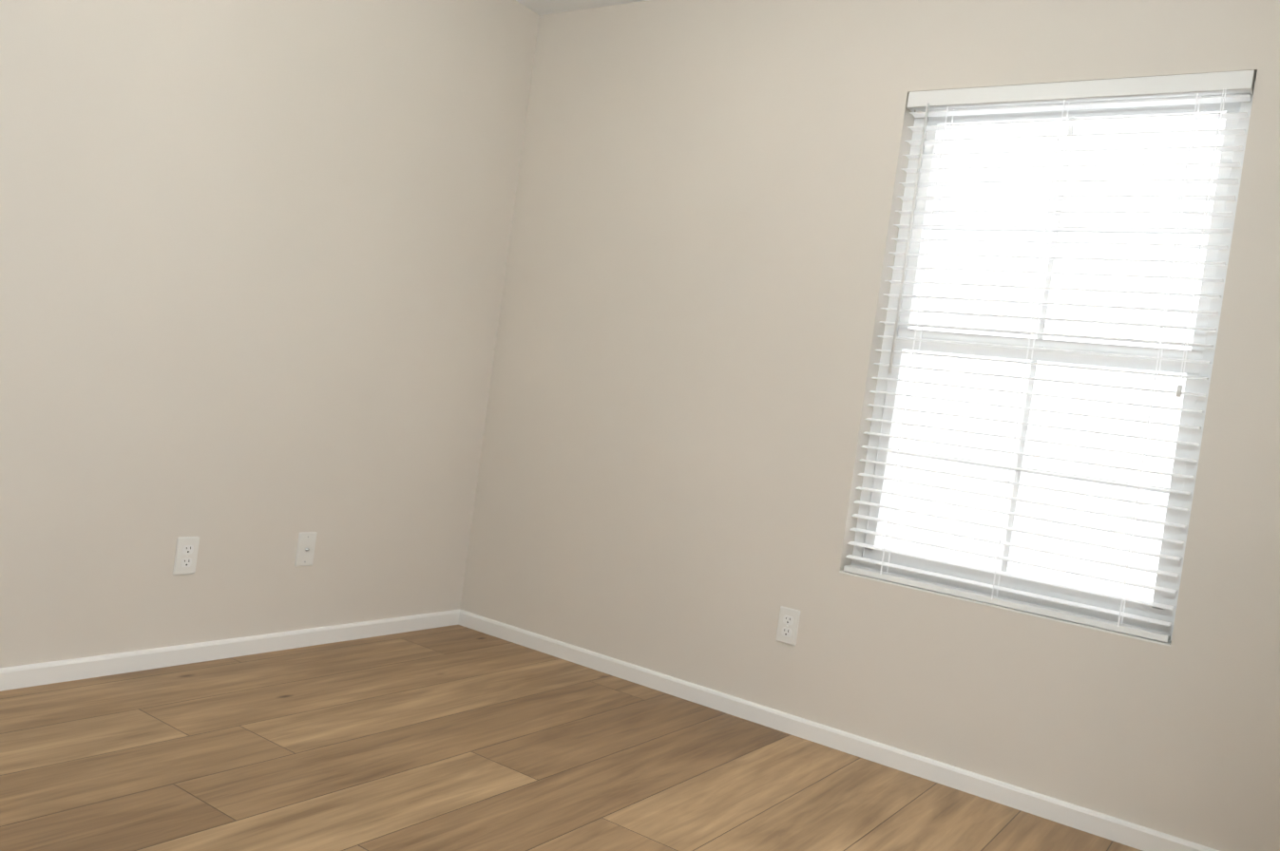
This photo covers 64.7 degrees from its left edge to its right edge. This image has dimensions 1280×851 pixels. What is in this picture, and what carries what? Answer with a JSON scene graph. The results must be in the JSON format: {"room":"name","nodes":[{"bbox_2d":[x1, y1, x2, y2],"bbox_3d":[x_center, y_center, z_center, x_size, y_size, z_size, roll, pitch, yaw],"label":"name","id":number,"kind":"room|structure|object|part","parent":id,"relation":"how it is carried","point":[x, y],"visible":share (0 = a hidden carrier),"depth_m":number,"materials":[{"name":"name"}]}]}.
{"room":"empty bedroom","nodes":[
{"label":"empty bedroom","id":0,"kind":"room"},
{"bbox_2d":[0,0,539,668],"bbox_3d":[-1.507,-0.517,2.766,0.150,2.440,3.444,9,2,34],"label":"wall","id":1,"kind":"structure","parent":0,"point":[253,258],"depth_m":3.10,"materials":[{"name":"beige paint"}]},
{"bbox_2d":[172,536,199,575],"bbox_3d":[-1.362,0.392,3.036,0.008,0.115,0.070,9,2,34],"label":"electrical outlet","id":2,"kind":"object","parent":1,"relation":"attached to","point":[186,555],"visible":1,"depth_m":3.03,"materials":[{"name":"white plastic"}]},
{"bbox_2d":[0,609,460,691],"bbox_3d":[-1.589,0.674,2.766,0.013,0.058,3.094,9,2,34],"label":"baseboard","id":3,"kind":"structure","parent":1,"relation":"attached to","point":[48,673],"depth_m":3.12,"materials":[{"name":"white wood"}]},
{"bbox_2d":[294,532,316,567],"bbox_3d":[-1.117,0.416,3.389,0.016,0.115,0.070,9,2,34],"label":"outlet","id":4,"kind":"object","parent":1,"relation":"attached to","point":[305,548],"visible":1,"depth_m":3.39,"materials":[{"name":"white plastic"}]},
{"bbox_2d":[0,625,1142,850],"bbox_3d":[-0.831,0.892,1.212,3.360,0.100,5.082,9,2,34],"label":"floor","id":5,"kind":"structure","parent":0,"point":[456,737],"depth_m":2.58,"materials":[{"name":"brown wood"}]},
{"bbox_2d":[515,0,647,15],"bbox_3d":[-0.484,-1.623,1.156,3.360,0.100,5.082,9,2,34],"label":"ceiling","id":6,"kind":"structure","parent":0,"point":[543,7],"depth_m":3.85,"materials":[{"name":"white paint"}]},
{"bbox_2d":[459,0,1279,850],"bbox_3d":[0.728,-0.219,3.219,3.360,2.440,0.150,9,2,34],"label":"wall","id":7,"kind":"structure","parent":0,"point":[694,302],"depth_m":3.27,"materials":[{"name":"beige paint"}]},
{"bbox_2d":[775,606,800,646],"bbox_3d":[0.473,0.643,3.235,0.070,0.115,0.008,9,2,34],"label":"electrical outlet","id":8,"kind":"object","parent":7,"relation":"attached to","point":[788,625],"visible":1,"depth_m":3.23,"materials":[{"name":"white plastic"}]},
{"bbox_2d":[458,610,1219,850],"bbox_3d":[0.520,0.955,3.177,3.034,0.058,0.013,9,2,34],"label":"baseboard","id":9,"kind":"structure","parent":7,"relation":"attached to","point":[1098,824],"depth_m":3.07,"materials":[{"name":"white wood"}]},
{"bbox_2d":[839,571,1171,647],"bbox_3d":[1.025,0.518,2.924,0.930,0.004,0.085,9,2,34],"label":"window sill","id":10,"kind":"structure","parent":7,"relation":"attached to","point":[1168,643],"depth_m":2.86,"materials":[{"name":"white"}]},
{"bbox_2d":[843,81,1255,642],"bbox_3d":[1.148,-0.224,2.939,0.930,1.509,0.140,9,2,34],"label":"window blind","id":11,"kind":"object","parent":7,"relation":"in","point":[1157,614],"depth_m":2.89,"materials":[{"name":"white plastic"}]},
{"bbox_3d":[1.023,0.504,2.919,0.912,0.018,0.052,9,2,34],"label":"window blind bottom rail","id":12,"kind":"part","parent":11,"relation":"part of","materials":[{"name":"white plastic"}]},
{"bbox_2d":[906,70,1255,112],"bbox_3d":[1.218,-0.946,2.881,0.920,0.048,0.066,9,2,34],"label":"blind headrail","id":13,"kind":"object","parent":11,"relation":"attached to","point":[1183,85],"visible":0.98,"depth_m":2.82,"materials":[{"name":"white plastic"}]},
{"bbox_2d":[879,106,954,574],"bbox_3d":[0.834,-0.259,3.069,0.003,1.444,0.002,9,2,34],"label":"blind cord","id":14,"kind":"object","parent":13,"relation":"hanging from","point":[947,106],"depth_m":3.08,"materials":[{"name":"white fabric"}]},
{"bbox_2d":[991,99,1069,599],"bbox_3d":[1.107,-0.217,2.880,0.003,1.444,0.002,9,2,34],"label":"blind cord","id":15,"kind":"object","parent":13,"relation":"hanging from","point":[1036,331],"depth_m":2.89,"materials":[{"name":"white fabric"}]},
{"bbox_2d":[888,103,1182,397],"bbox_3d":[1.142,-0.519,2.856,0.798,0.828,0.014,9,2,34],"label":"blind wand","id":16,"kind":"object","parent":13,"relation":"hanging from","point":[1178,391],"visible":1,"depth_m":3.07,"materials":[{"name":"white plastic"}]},
{"bbox_2d":[1117,93,1201,627],"bbox_3d":[1.379,-0.176,2.692,0.003,1.444,0.002,9,2,34],"label":"blind cord","id":17,"kind":"object","parent":13,"relation":"hanging from","point":[1196,93],"depth_m":2.70,"materials":[{"name":"white fabric"}]},
{"bbox_2d":[1178,89,1226,385],"bbox_3d":[1.467,-0.489,2.633,0.008,0.778,0.002,9,2,34],"label":"blind cord","id":18,"kind":"object","parent":13,"relation":"hanging from","point":[1223,89],"depth_m":2.63,"materials":[{"name":"white plastic"}]},
{"label":"outside","id":19,"kind":"structure","parent":0,"visible":0},
{"bbox_2d":[877,118,1225,602],"bbox_3d":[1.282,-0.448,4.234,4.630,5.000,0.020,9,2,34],"label":"window","id":20,"kind":"structure","parent":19,"point":[981,321],"depth_m":3.97,"materials":[{"name":"glass"}]}
]}

